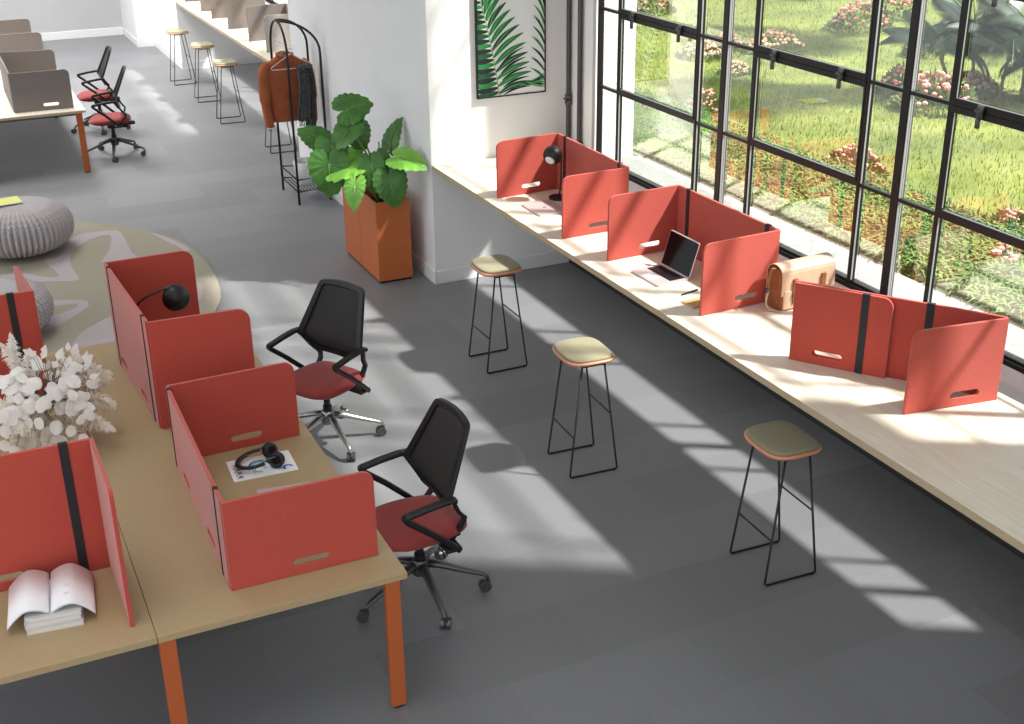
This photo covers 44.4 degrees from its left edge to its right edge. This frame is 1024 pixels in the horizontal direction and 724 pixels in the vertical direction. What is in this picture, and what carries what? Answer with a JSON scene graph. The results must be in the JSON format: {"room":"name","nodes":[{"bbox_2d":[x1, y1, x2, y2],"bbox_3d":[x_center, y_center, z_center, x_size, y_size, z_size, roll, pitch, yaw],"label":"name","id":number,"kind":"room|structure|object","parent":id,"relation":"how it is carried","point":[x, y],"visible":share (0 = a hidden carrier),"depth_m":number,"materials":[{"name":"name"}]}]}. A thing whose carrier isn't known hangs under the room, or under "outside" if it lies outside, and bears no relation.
{"room":"open-plan office","nodes":[
{"label":"open-plan office","id":0,"kind":"room"},
{"bbox_2d":[0,0,123,32],"bbox_3d":[-13.029,-7.827,20.155,12.460,6.000,0.250,-11,26,-22],"label":"wall","id":1,"kind":"structure","parent":0,"point":[44,16],"depth_m":23.07,"materials":[{"name":"paint"}]},
{"bbox_2d":[40,27,123,40],"bbox_3d":[-12.948,-5.100,21.232,12.440,0.140,0.022,-11,26,-22],"label":"baseboard","id":2,"kind":"structure","parent":1,"relation":"attached to","point":[116,30],"depth_m":23.30,"materials":[{"name":"white"}]},
{"bbox_2d":[120,0,153,46],"bbox_3d":[-6.151,-8.848,22.249,1.998,6.000,1.800,-11,26,-22],"label":"wall","id":3,"kind":"structure","parent":0,"point":[136,14],"depth_m":22.30,"materials":[{"name":"white paint"}]},
{"bbox_2d":[123,28,138,46],"bbox_3d":[-6.961,-5.927,22.941,0.022,0.120,1.524,-11,26,-22],"label":"baseboard","id":4,"kind":"structure","parent":3,"relation":"attached to","point":[128,35],"depth_m":22.86,"materials":[{"name":"white paint"}]},
{"bbox_2d":[150,0,255,61],"bbox_3d":[-5.119,-8.093,20.526,1.705,6.000,2.480,-11,26,-22],"label":"wall","id":5,"kind":"structure","parent":0,"point":[166,14],"depth_m":20.48,"materials":[{"name":"white paint"}]},
{"bbox_2d":[154,39,183,69],"bbox_3d":[-5.860,-5.254,21.398,0.022,0.120,2.504,-11,26,-22],"label":"baseboard","id":6,"kind":"structure","parent":5,"relation":"attached to","point":[158,45],"depth_m":21.35,"materials":[{"name":"white"}]},
{"bbox_2d":[183,56,262,69],"bbox_3d":[-4.735,-4.919,20.615,1.325,0.120,0.014,-11,26,-22],"label":"trim","id":7,"kind":"structure","parent":5,"relation":"attached to","point":[248,59],"depth_m":20.57,"materials":[{"name":"white"}]},
{"bbox_2d":[287,0,566,270],"bbox_3d":[-0.836,-4.370,12.045,1.705,6.000,4.290,-11,26,-22],"label":"wall","id":8,"kind":"structure","parent":0,"point":[415,60],"depth_m":10.99,"materials":[{"name":"white paint"}]},
{"bbox_2d":[175,0,275,61],"bbox_3d":[-3.471,-4.559,17.314,0.985,0.040,6.816,-11,26,-22],"label":"countertop","id":9,"kind":"structure","parent":8,"relation":"attached to","point":[240,36],"depth_m":17.27,"materials":[{"name":"brown wood"}]},
{"bbox_2d":[185,0,210,11],"bbox_3d":[-4.678,-5.735,19.384,0.539,0.449,1.188,-11,26,-22],"label":"screen","id":10,"kind":"object","parent":9,"relation":"on","point":[204,4],"visible":0.47,"depth_m":18.88,"materials":[{"name":"beige fabric"}]},
{"bbox_2d":[210,0,264,28],"bbox_3d":[-3.895,-5.050,17.823,0.549,0.449,1.058,-11,26,-22],"label":"screen","id":11,"kind":"object","parent":9,"relation":"on","point":[234,11],"visible":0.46,"depth_m":17.39,"materials":[{"name":"beige fabric"}]},
{"bbox_2d":[246,3,290,51],"bbox_3d":[-3.014,-4.288,16.088,0.539,0.449,0.918,-11,26,-22],"label":"screen","id":12,"kind":"object","parent":9,"relation":"on","point":[259,17],"visible":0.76,"depth_m":16.32,"materials":[{"name":"beige fabric"}]},
{"bbox_2d":[332,192,436,283],"bbox_3d":[-1.576,-1.530,12.917,0.022,0.120,4.314,-11,26,-22],"label":"baseboard","id":13,"kind":"structure","parent":8,"relation":"attached to","point":[430,273],"depth_m":11.40,"materials":[{"name":"white paint"}]},
{"bbox_2d":[437,251,568,283],"bbox_3d":[-0.071,-0.866,11.382,1.325,0.120,0.014,-11,26,-22],"label":"trim","id":14,"kind":"structure","parent":8,"relation":"attached to","point":[461,273],"depth_m":11.43,"materials":[{"name":"white"}]},
{"bbox_2d":[474,0,545,98],"bbox_3d":[-0.010,-2.737,10.580,0.643,0.980,0.030,-11,26,-22],"label":"framed picture","id":15,"kind":"object","parent":8,"relation":"attached to","point":[510,35],"visible":1,"depth_m":10.61,"materials":[{"name":"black paper"}]},
{"bbox_2d":[432,157,1023,552],"bbox_3d":[1.232,-0.471,8.002,0.985,0.040,7.006,-11,26,-22],"label":"countertop","id":16,"kind":"structure","parent":8,"relation":"attached to","point":[970,457],"depth_m":6.51,"materials":[{"name":"brown wood"}]},
{"bbox_2d":[521,199,561,216],"bbox_3d":[0.245,-1.169,9.526,0.240,0.015,0.339,-11,26,-22],"label":"paper","id":17,"kind":"object","parent":16,"relation":"on","point":[541,208],"visible":0.95,"depth_m":9.51,"materials":[{"name":"white paper"}]},
{"bbox_2d":[543,145,562,200],"bbox_3d":[0.341,-1.464,9.678,0.222,0.430,0.177,-11,26,-22],"label":"desk lamp","id":18,"kind":"object","parent":16,"relation":"on","point":[552,155],"visible":0.97,"depth_m":9.56,"materials":[{"name":"black plastic"}]},
{"bbox_2d":[496,133,628,238],"bbox_3d":[0.361,-1.336,9.360,0.556,0.452,1.168,-11,26,-22],"label":"screen","id":19,"kind":"object","parent":16,"relation":"on","point":[590,178],"visible":0.8,"depth_m":9.52,"materials":[{"name":"red fabric"}]},
{"bbox_2d":[631,230,699,286],"bbox_3d":[0.990,-0.673,8.116,0.324,0.239,0.349,-11,26,-22],"label":"laptop","id":20,"kind":"object","parent":16,"relation":"on","point":[680,253],"visible":1,"depth_m":8.14,"materials":[{"name":"grey metal"}]},
{"bbox_2d":[681,297,699,308],"bbox_3d":[1.144,-0.366,7.704,0.170,0.013,0.130,-13,27,-26],"label":"notebook","id":21,"kind":"object","parent":16,"relation":"on","point":[694,303],"visible":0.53,"depth_m":7.68,"materials":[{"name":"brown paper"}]},
{"bbox_2d":[607,185,779,315],"bbox_3d":[1.131,-0.739,7.999,0.585,0.452,1.153,-11,26,-22],"label":"screen","id":22,"kind":"object","parent":16,"relation":"on","point":[736,251],"visible":0.95,"depth_m":8.14,"materials":[{"name":"red fabric"}]},
{"bbox_2d":[569,259,1023,558],"bbox_3d":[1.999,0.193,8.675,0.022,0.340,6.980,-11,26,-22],"label":"countertop edge","id":23,"kind":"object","parent":16,"relation":"attached to","point":[988,533],"depth_m":8.49,"materials":[{"name":"beige wood"}]},
{"bbox_2d":[765,252,835,311],"bbox_3d":[1.736,-0.476,7.600,0.490,0.285,0.207,-13,27,-26],"label":"leather satchel","id":24,"kind":"object","parent":16,"relation":"on","point":[819,268],"visible":0.77,"depth_m":7.55,"materials":[{"name":"brown leather"}]},
{"bbox_2d":[789,280,1008,414],"bbox_3d":[1.905,-0.055,6.442,1.104,0.452,0.429,13,27,28],"label":"screen","id":25,"kind":"object","parent":16,"relation":"on","point":[939,351],"visible":1,"depth_m":6.51,"materials":[{"name":"red fabric"}]},
{"bbox_2d":[0,35,1023,723],"bbox_3d":[-8.493,0.330,9.211,19.450,0.100,28.200,-11,26,-22],"label":"floor","id":26,"kind":"structure","parent":0,"point":[619,595],"depth_m":7.34,"materials":[{"name":"grey concrete"}]},
{"bbox_2d":[0,69,90,181],"bbox_3d":[-6.089,-3.064,15.728,1.108,0.740,3.348,-11,26,-22],"label":"desk","id":27,"kind":"object","parent":26,"relation":"on","point":[7,114],"visible":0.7,"depth_m":14.43,"materials":[{"name":"brown wood"}]},
{"bbox_2d":[0,49,73,112],"bbox_3d":[-5.671,-3.358,14.919,0.650,0.444,1.528,-11,26,-22],"label":"screen","id":28,"kind":"object","parent":27,"relation":"on","point":[31,79],"visible":1,"depth_m":14.35,"materials":[{"name":"beige fabric"}]},
{"bbox_2d":[0,351,157,684],"bbox_3d":[-2.683,0.975,6.563,1.114,0.740,3.348,-11,26,-22],"label":"desk","id":29,"kind":"object","parent":26,"relation":"on","point":[108,632],"visible":0.39,"depth_m":5.25,"materials":[{"name":"brown wood"}]},
{"bbox_2d":[0,266,48,399],"bbox_3d":[-3.305,-0.122,7.344,1.014,0.642,0.532,-11,26,-22],"label":"screen","id":30,"kind":"object","parent":29,"relation":"on","point":[18,310],"visible":0.66,"depth_m":7.23,"materials":[{"name":"red fabric"}]},
{"bbox_2d":[26,607,84,635],"bbox_3d":[-1.966,1.061,5.408,0.230,0.026,0.290,-8,25,-17],"label":"book","id":31,"kind":"object","parent":29,"relation":"on","point":[78,622],"visible":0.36,"depth_m":5.29,"materials":[{"name":"grey paper"}]},
{"bbox_2d":[24,614,81,629],"bbox_3d":[-1.974,1.036,5.397,0.228,0.030,0.285,-9,25,-18],"label":"book","id":32,"kind":"object","parent":31,"relation":"on","point":[79,616],"visible":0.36,"depth_m":5.28,"materials":[{"name":"grey paper"}]},
{"bbox_2d":[24,579,81,623],"bbox_3d":[-1.965,1.014,5.383,0.225,0.022,0.280,-8,25,-16],"label":"book","id":33,"kind":"object","parent":32,"relation":"on","point":[71,609],"visible":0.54,"depth_m":5.27,"materials":[{"name":"grey paper"}]},
{"bbox_2d":[7,563,95,629],"bbox_3d":[-1.986,0.997,5.402,0.356,0.084,0.316,-8,25,-17],"label":"open book","id":34,"kind":"object","parent":33,"relation":"on","point":[71,583],"visible":1,"depth_m":5.38,"materials":[{"name":"white paper"}]},
{"bbox_2d":[0,332,118,452],"bbox_3d":[-2.502,0.174,6.701,0.767,0.607,0.630,-6,25,-11],"label":"dried flowers","id":35,"kind":"object","parent":29,"relation":"on","point":[76,383],"visible":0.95,"depth_m":6.59,"materials":[{"name":"white plant"}]},
{"bbox_2d":[0,437,134,626],"bbox_3d":[-2.157,0.806,5.208,0.984,0.657,0.539,-11,26,-22],"label":"screen","id":36,"kind":"object","parent":29,"relation":"on","point":[57,503],"visible":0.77,"depth_m":5.48,"materials":[{"name":"red fabric"}]},
{"bbox_2d":[71,46,130,134],"bbox_3d":[-5.460,-3.565,16.441,0.758,1.058,0.742,-10,26,-20],"label":"chair","id":37,"kind":"object","parent":26,"relation":"on","point":[85,96],"visible":0.77,"depth_m":16.43,"materials":[{"name":"red fabric"}]},
{"bbox_2d":[0,221,220,352],"bbox_3d":[-4.698,-0.533,10.900,4.131,0.013,4.850,-11,26,-22],"label":"round rug","id":38,"kind":"object","parent":26,"relation":"on","point":[73,273],"visible":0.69,"depth_m":11.46,"materials":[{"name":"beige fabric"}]},
{"bbox_2d":[0,277,54,329],"bbox_3d":[-4.182,-0.412,10.077,0.967,0.426,0.967,-11,26,-22],"label":"knitted pouf","id":39,"kind":"object","parent":38,"relation":"on","point":[44,301],"visible":0.43,"depth_m":10.05,"materials":[{"name":"white fabric"}]},
{"bbox_2d":[0,196,73,258],"bbox_3d":[-4.717,-1.292,11.995,1.026,0.486,1.026,-11,26,-22],"label":"knitted pouf","id":40,"kind":"object","parent":38,"relation":"on","point":[35,226],"visible":0.96,"depth_m":11.71,"materials":[{"name":"white fabric"}]},
{"bbox_2d":[0,196,22,205],"bbox_3d":[-4.817,-1.512,11.870,0.320,0.009,0.240,-15,28,-29],"label":"magazine","id":41,"kind":"object","parent":40,"relation":"on","point":[14,199],"visible":1,"depth_m":11.87,"materials":[{"name":"yellow paper"}]},
{"bbox_2d":[88,65,145,161],"bbox_3d":[-4.882,-3.013,15.186,0.758,1.058,0.742,-8,25,-15],"label":"chair","id":42,"kind":"object","parent":26,"relation":"on","point":[113,119],"visible":0.97,"depth_m":15.21,"materials":[{"name":"red fabric"}]},
{"bbox_2d":[165,28,196,85],"bbox_3d":[-5.092,-4.691,19.277,0.338,0.802,0.390,-11,26,-22],"label":"bar stool","id":43,"kind":"object","parent":26,"relation":"on","point":[172,31],"visible":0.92,"depth_m":19.16,"materials":[{"name":"brown wood"}]},
{"bbox_2d":[190,41,221,102],"bbox_3d":[-4.432,-4.190,18.134,0.338,0.802,0.390,-9,25,-19],"label":"bar stool","id":44,"kind":"object","parent":26,"relation":"on","point":[205,44],"visible":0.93,"depth_m":18.01,"materials":[{"name":"grey metal"}]},
{"bbox_2d":[212,58,245,123],"bbox_3d":[-3.820,-3.644,16.890,0.338,0.802,0.390,-9,25,-19],"label":"bar stool","id":45,"kind":"object","parent":26,"relation":"on","point":[223,63],"visible":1,"depth_m":16.77,"materials":[{"name":"beige wood"}]},
{"bbox_2d":[63,341,406,723],"bbox_3d":[-1.673,0.774,6.985,1.108,0.740,3.348,-11,26,-22],"label":"desk","id":46,"kind":"object","parent":26,"relation":"on","point":[184,588],"visible":0.45,"depth_m":5.88,"materials":[{"name":"brown wood"}]},
{"bbox_2d":[136,284,189,311],"bbox_3d":[-2.111,-0.194,7.578,0.375,0.557,0.164,-5,24,-10],"label":"desk lamp","id":47,"kind":"object","parent":46,"relation":"on","point":[175,297],"visible":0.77,"depth_m":7.46,"materials":[{"name":"black plastic"}]},
{"bbox_2d":[104,251,254,428],"bbox_3d":[-1.961,-0.161,7.392,0.554,0.642,1.180,-13,27,-25],"label":"screen","id":48,"kind":"object","parent":46,"relation":"on","point":[157,346],"visible":0.81,"depth_m":6.99,"materials":[{"name":"red fabric"}]},
{"bbox_2d":[226,450,298,482],"bbox_3d":[-1.309,0.544,6.574,0.335,0.007,0.232,-10,26,-20],"label":"document","id":49,"kind":"object","parent":46,"relation":"on","point":[238,475],"visible":0.83,"depth_m":6.54,"materials":[{"name":"white paper"}]},
{"bbox_2d":[235,442,284,469],"bbox_3d":[-1.321,0.500,6.559,0.254,0.084,0.200,-8,25,-17],"label":"headphones","id":50,"kind":"object","parent":49,"relation":"on","point":[276,459],"visible":1,"depth_m":6.53,"materials":[{"name":"black plastic"}]},
{"bbox_2d":[262,442,277,457],"bbox_3d":[-1.280,0.466,6.634,0.084,0.084,0.067,-11,26,-22],"label":"ear cup","id":51,"kind":"object","parent":50,"relation":"on","point":[268,448],"depth_m":6.62,"materials":[{"name":"black plastic"}]},
{"bbox_2d":[269,451,284,467],"bbox_3d":[-1.224,0.508,6.538,0.083,0.084,0.076,-11,26,-22],"label":"ear cup","id":52,"kind":"object","parent":50,"relation":"on","point":[276,459],"depth_m":6.53,"materials":[{"name":"black plastic"}]},
{"bbox_2d":[165,362,377,590],"bbox_3d":[-1.206,0.500,6.126,0.695,0.447,1.348,-11,26,-22],"label":"screen","id":53,"kind":"object","parent":46,"relation":"on","point":[256,539],"visible":1,"depth_m":5.67,"materials":[{"name":"red fabric"}]},
{"bbox_2d":[257,482,309,493],"bbox_3d":[-1.132,0.663,6.289,0.274,0.014,0.162,-7,25,-15],"label":"tablet","id":54,"kind":"object","parent":46,"relation":"on","point":[259,491],"visible":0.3,"depth_m":6.33,"materials":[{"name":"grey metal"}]},
{"bbox_2d":[265,121,296,153],"bbox_3d":[-2.871,-3.008,15.435,0.338,0.802,0.390,-9,25,-19],"label":"bar stool","id":55,"kind":"object","parent":26,"relation":"on","point":[270,146],"visible":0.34,"depth_m":15.56,"materials":[{"name":"grey metal"}]},
{"bbox_2d":[269,18,331,204],"bbox_3d":[-2.250,-2.690,13.362,0.384,1.892,0.665,-11,26,-22],"label":"clothes rack","id":56,"kind":"object","parent":26,"relation":"on","point":[278,20],"visible":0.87,"depth_m":13.17,"materials":[{"name":"black metal"}]},
{"bbox_2d":[271,45,311,70],"bbox_3d":[-2.284,-3.151,12.985,0.441,0.240,0.007,-11,26,-22],"label":"hanger","id":57,"kind":"object","parent":56,"relation":"hanging from","point":[291,45],"visible":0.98,"depth_m":12.98,"materials":[{"name":"white metal"}]},
{"bbox_2d":[295,63,315,125],"bbox_3d":[-2.162,-2.704,13.228,0.229,0.863,0.117,-11,26,-22],"label":"scarf","id":58,"kind":"object","parent":57,"relation":"hanging from","point":[306,104],"visible":0.82,"depth_m":13.16,"materials":[{"name":"grey fabric"}]},
{"bbox_2d":[288,178,316,190],"bbox_3d":[-2.228,-1.947,13.674,0.300,0.010,0.520,-11,26,-22],"label":"shelf","id":59,"kind":"object","parent":56,"relation":"attached to","point":[291,178],"depth_m":13.53,"materials":[{"name":"black metal"}]},
{"bbox_2d":[293,157,315,185],"bbox_3d":[-2.207,-2.065,13.609,0.320,0.250,0.320,-11,26,-22],"label":"storage basket","id":60,"kind":"object","parent":56,"relation":"on","point":[303,171],"visible":0.41,"depth_m":13.51,"materials":[{"name":"white fabric"}]},
{"bbox_3d":[-2.378,-3.204,13.107,0.441,0.240,0.007,-11,26,-22],"label":"hanger","id":61,"kind":"object","parent":56,"relation":"hanging from","visible":0},
{"bbox_2d":[258,51,317,128],"bbox_3d":[-2.365,-2.877,13.230,0.619,0.771,0.217,-11,26,-22],"label":"jacket","id":62,"kind":"object","parent":61,"relation":"hanging from","point":[273,87],"visible":0.81,"depth_m":13.14,"materials":[{"name":"orange fabric"}]},
{"bbox_2d":[266,278,386,460],"bbox_3d":[-1.263,0.048,8.212,0.751,1.058,0.751,16,29,33],"label":"chair","id":63,"kind":"object","parent":26,"relation":"on","point":[332,321],"visible":0.87,"depth_m":8.22,"materials":[{"name":"red fabric"}]},
{"bbox_2d":[342,174,366,266],"bbox_3d":[-1.339,-1.324,11.679,0.315,0.745,0.478,-11,26,-22],"label":"planter","id":64,"kind":"object","parent":26,"relation":"on","point":[351,219],"visible":0.22,"depth_m":11.66,"materials":[{"name":"orange ceramic"}]},
{"bbox_2d":[359,189,412,283],"bbox_3d":[-1.136,-1.148,11.279,0.315,0.745,0.478,-11,26,-22],"label":"planter","id":65,"kind":"object","parent":26,"relation":"on","point":[385,230],"visible":0.75,"depth_m":11.11,"materials":[{"name":"orange ceramic"}]},
{"bbox_2d":[297,93,426,211],"bbox_3d":[-1.313,-1.816,10.912,1.164,0.996,0.683,-1,24,-1],"label":"plant","id":66,"kind":"object","parent":65,"relation":"in","point":[332,165],"visible":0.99,"depth_m":10.80,"materials":[{"name":"green plant"}]},
{"bbox_2d":[357,398,491,628],"bbox_3d":[-0.512,0.778,6.550,0.758,1.058,0.742,-13,27,-25],"label":"chair","id":67,"kind":"object","parent":26,"relation":"on","point":[435,452],"visible":0.88,"depth_m":6.54,"materials":[{"name":"red fabric"}]},
{"bbox_2d":[468,254,527,373],"bbox_3d":[-0.113,-0.369,9.431,0.338,0.802,0.390,-11,26,-22],"label":"bar stool","id":68,"kind":"object","parent":26,"relation":"on","point":[498,265],"visible":1,"depth_m":9.30,"materials":[{"name":"brown wood"}]},
{"bbox_2d":[547,337,617,478],"bbox_3d":[0.449,0.280,7.960,0.338,0.802,0.390,-10,26,-20],"label":"bar stool","id":69,"kind":"object","parent":26,"relation":"on","point":[583,352],"visible":1,"depth_m":7.82,"materials":[{"name":"black metal"}]},
{"bbox_2d":[729,421,821,586],"bbox_3d":[1.448,0.760,6.853,0.338,0.802,0.390,-10,26,-20],"label":"bar stool","id":70,"kind":"object","parent":26,"relation":"on","point":[785,441],"visible":1,"depth_m":6.71,"materials":[{"name":"black metal"}]},
{"bbox_2d":[571,0,1023,404],"bbox_3d":[2.124,-2.425,7.595,0.410,6.000,7.010,-11,26,-22],"label":"wall","id":71,"kind":"structure","parent":0,"point":[1009,375],"depth_m":10.62,"materials":[{"name":"white paint"}]},
{"bbox_2d":[563,0,571,137],"bbox_3d":[0.488,-4.067,10.162,0.104,5.031,0.090,-11,26,-22],"label":"pipe","id":72,"kind":"object","parent":71,"relation":"attached to","point":[568,96],"visible":0.7,"depth_m":10.83,"materials":[{"name":"grey"}]},
{"bbox_2d":[577,0,582,143],"bbox_3d":[0.563,-3.991,9.988,0.080,5.031,0.090,-11,26,-22],"label":"pipe","id":73,"kind":"object","parent":71,"relation":"attached to","point":[580,2],"visible":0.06,"depth_m":10.65,"materials":[{"name":"grey"}]},
{"bbox_2d":[596,0,734,203],"bbox_3d":[1.106,-3.414,9.145,0.105,4.480,1.888,-11,26,-22],"label":"window","id":74,"kind":"structure","parent":71,"relation":"in","point":[697,33],"depth_m":9.34,"materials":[{"name":"black metal"}]},
{"bbox_2d":[614,156,1023,360],"bbox_3d":[2.337,-0.588,8.250,0.310,0.015,6.500,-11,26,-22],"label":"trim","id":75,"kind":"structure","parent":71,"relation":"attached to","point":[868,273],"depth_m":8.65,"materials":[{"name":"paint"}]},
{"bbox_2d":[723,0,926,295],"bbox_3d":[1.888,-2.735,7.597,0.105,4.480,1.882,-11,26,-22],"label":"window","id":76,"kind":"structure","parent":71,"relation":"in","point":[866,79],"depth_m":7.66,"materials":[{"name":"black metal"}]},
{"bbox_2d":[629,191,1023,395],"bbox_3d":[1.988,-0.516,8.364,0.022,0.020,6.990,-11,26,-22],"label":"trim","id":77,"kind":"structure","parent":71,"relation":"attached to","point":[1002,382],"depth_m":6.87,"materials":[{"name":"white"}]},
{"bbox_2d":[898,0,1023,373],"bbox_3d":[2.669,-2.056,6.051,0.105,4.480,1.882,-11,26,-22],"label":"window","id":78,"kind":"structure","parent":71,"relation":"in","point":[956,105],"depth_m":6.88,"materials":[{"name":"black metal"}]},
{"bbox_3d":[-2.580,-6.513,16.907,0.410,6.000,6.820,-11,26,-22],"label":"wall","id":79,"kind":"structure","parent":0,"visible":0},
{"bbox_2d":[265,0,286,3],"bbox_3d":[-3.549,-6.772,18.688,0.105,2.955,1.888,-11,26,-22],"label":"window","id":80,"kind":"structure","parent":79,"relation":"in","point":[268,1],"depth_m":19.56,"materials":[{"name":"black metal"}]},
{"bbox_3d":[-7.499,-4.290,18.521,1.108,0.740,3.348,-11,26,-22],"label":"desk","id":81,"kind":"object","parent":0,"visible":0},
{"bbox_2d":[0,19,43,51],"bbox_3d":[-6.843,-4.376,17.238,0.649,0.444,1.348,-11,26,-22],"label":"screen","id":82,"kind":"object","parent":81,"relation":"on","point":[15,34],"visible":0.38,"depth_m":16.72,"materials":[{"name":"beige fabric"}]},
{"label":"outside","id":83,"kind":"structure","parent":0,"visible":0},
{"bbox_2d":[632,0,1023,328],"bbox_3d":[13.500,-7.587,23.944,34.500,0.160,46.000,-11,26,-22],"label":"ground","id":84,"kind":"structure","parent":83,"point":[974,187],"depth_m":13.77,"materials":[{"name":"plant"}]},
{"bbox_2d":[637,0,676,15],"bbox_3d":[2.111,-5.546,19.218,0.886,0.384,0.870,14,28,29],"label":"flowering shrub","id":85,"kind":"object","parent":84,"relation":"on","point":[660,4],"visible":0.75,"depth_m":19.06,"materials":[{"name":"green plant"}]},
{"bbox_2d":[675,40,721,60],"bbox_3d":[2.404,-3.987,15.959,0.701,0.234,0.702,-4,24,-7],"label":"flowering shrub","id":86,"kind":"object","parent":84,"relation":"on","point":[689,48],"visible":0.73,"depth_m":15.86,"materials":[{"name":"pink plant"}]},
{"bbox_2d":[683,86,729,116],"bbox_3d":[1.993,-2.705,12.937,0.522,0.294,0.536,1,24,3],"label":"flowering shrub","id":87,"kind":"object","parent":84,"relation":"on","point":[709,102],"visible":0.52,"depth_m":12.87,"materials":[{"name":"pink plant"}]},
{"bbox_2d":[705,32,748,57],"bbox_3d":[2.745,-4.110,16.125,0.596,0.336,0.613,4,24,10],"label":"flowering shrub","id":88,"kind":"object","parent":84,"relation":"on","point":[720,35],"visible":0.38,"depth_m":16.06,"materials":[{"name":"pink plant"}]},
{"bbox_2d":[714,60,751,76],"bbox_3d":[2.671,-3.534,15.017,0.495,0.165,0.495,-2,24,-3],"label":"flowering shrub","id":89,"kind":"object","parent":84,"relation":"on","point":[736,64],"visible":0.62,"depth_m":14.93,"materials":[{"name":"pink plant"}]},
{"bbox_2d":[744,28,809,54],"bbox_3d":[3.454,-4.195,16.374,0.907,0.303,0.908,-12,26,-23],"label":"flowering shrub","id":90,"kind":"object","parent":84,"relation":"on","point":[774,33],"visible":0.77,"depth_m":16.28,"materials":[{"name":"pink plant"}]},
{"bbox_2d":[633,85,1023,329],"bbox_3d":[2.515,-1.246,9.738,1.506,0.182,9.270,-11,26,-22],"label":"ground cover","id":91,"kind":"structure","parent":84,"relation":"on","point":[822,205],"depth_m":9.38,"materials":[{"name":"green plant"}]},
{"bbox_2d":[825,143,890,177],"bbox_3d":[2.922,-1.745,10.765,0.664,0.288,0.652,-3,24,-4],"label":"flowering shrub","id":92,"kind":"object","parent":84,"relation":"on","point":[841,153],"visible":0.47,"depth_m":10.71,"materials":[{"name":"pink plant"}]},
{"bbox_2d":[824,0,895,32],"bbox_3d":[4.841,-4.847,17.462,1.000,0.441,1.019,-3,24,-6],"label":"flowering shrub","id":93,"kind":"object","parent":84,"relation":"on","point":[845,14],"visible":0.77,"depth_m":17.41,"materials":[{"name":"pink plant"}]},
{"bbox_2d":[863,0,912,17],"bbox_3d":[5.542,-5.285,18.230,0.919,0.504,0.894,-12,27,-24],"label":"flowering shrub","id":94,"kind":"object","parent":84,"relation":"on","point":[891,2],"visible":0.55,"depth_m":18.04,"materials":[{"name":"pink plant"}]},
{"bbox_2d":[874,61,931,98],"bbox_3d":[4.285,-3.103,13.742,0.689,0.378,0.671,18,30,35],"label":"flowering shrub","id":95,"kind":"object","parent":84,"relation":"on","point":[889,78],"visible":0.42,"depth_m":13.69,"materials":[{"name":"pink plant"}]},
{"bbox_2d":[901,46,945,57],"bbox_3d":[5.268,-4.081,16.032,0.613,0.336,0.596,-20,30,-36],"label":"flowering shrub","id":96,"kind":"object","parent":84,"relation":"on","point":[904,50],"visible":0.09,"depth_m":15.98,"materials":[{"name":"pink plant"}]},
{"bbox_2d":[886,65,981,117],"bbox_3d":[4.384,-2.821,12.938,1.019,0.441,1.000,18,30,36],"label":"flowering shrub","id":97,"kind":"object","parent":84,"relation":"on","point":[966,93],"visible":0.69,"depth_m":12.88,"materials":[{"name":"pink plant"}]},
{"bbox_2d":[879,11,1011,92],"bbox_3d":[4.773,-3.280,13.559,1.345,0.901,1.418,-11,26,-22],"label":"palm tree","id":98,"kind":"object","parent":84,"relation":"on","point":[898,34],"visible":0.59,"depth_m":13.45,"materials":[{"name":"green plant"}]},
{"bbox_2d":[905,0,1023,91],"bbox_3d":[5.088,-3.481,13.722,1.442,1.137,1.321,-11,26,-22],"label":"palm tree","id":99,"kind":"object","parent":84,"relation":"on","point":[951,9],"visible":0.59,"depth_m":13.52,"materials":[{"name":"green plant"}]},
{"bbox_2d":[934,69,1006,98],"bbox_3d":[5.079,-3.104,13.903,0.784,0.262,0.783,1,24,4],"label":"flowering shrub","id":100,"kind":"object","parent":84,"relation":"on","point":[980,83],"visible":0.62,"depth_m":13.75,"materials":[{"name":"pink plant"}]},
{"bbox_2d":[944,15,1023,99],"bbox_3d":[5.322,-3.193,13.399,1.349,0.849,1.538,-11,26,-22],"label":"palm tree","id":101,"kind":"object","parent":84,"relation":"on","point":[1018,39],"visible":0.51,"depth_m":13.22,"materials":[{"name":"green plant"}]},
{"bbox_2d":[976,0,1023,92],"bbox_3d":[5.635,-3.388,13.539,1.300,1.094,1.246,-11,26,-22],"label":"palm tree","id":102,"kind":"object","parent":84,"relation":"on","point":[1005,13],"visible":0.89,"depth_m":13.35,"materials":[{"name":"green plant"}]},
{"bbox_2d":[988,204,1023,232],"bbox_3d":[3.607,-1.007,9.085,0.536,0.294,0.522,20,31,38],"label":"flowering shrub","id":103,"kind":"object","parent":84,"relation":"on","point":[1019,215],"visible":0.44,"depth_m":9.03,"materials":[{"name":"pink plant"}]},
{"bbox_2d":[988,236,1023,274],"bbox_3d":[3.376,-0.683,8.322,0.739,0.326,0.753,-3,24,-5],"label":"flowering shrub","id":104,"kind":"object","parent":84,"relation":"on","point":[1001,247],"visible":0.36,"depth_m":8.30,"materials":[{"name":"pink plant"}]},
{"bbox_2d":[998,25,1023,79],"bbox_3d":[5.864,-3.233,13.279,1.376,1.004,1.431,-11,26,-22],"label":"palm tree","id":105,"kind":"object","parent":84,"relation":"on","point":[1020,63],"visible":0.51,"depth_m":13.20,"materials":[{"name":"green plant"}]},
{"bbox_2d":[1014,88,1023,102],"bbox_3d":[5.842,-2.916,13.342,0.949,0.316,0.948,-11,26,-22],"label":"flowering shrub","id":106,"kind":"object","parent":84,"relation":"on","point":[1020,96],"visible":1,"depth_m":13.46,"materials":[{"name":"green plant"}]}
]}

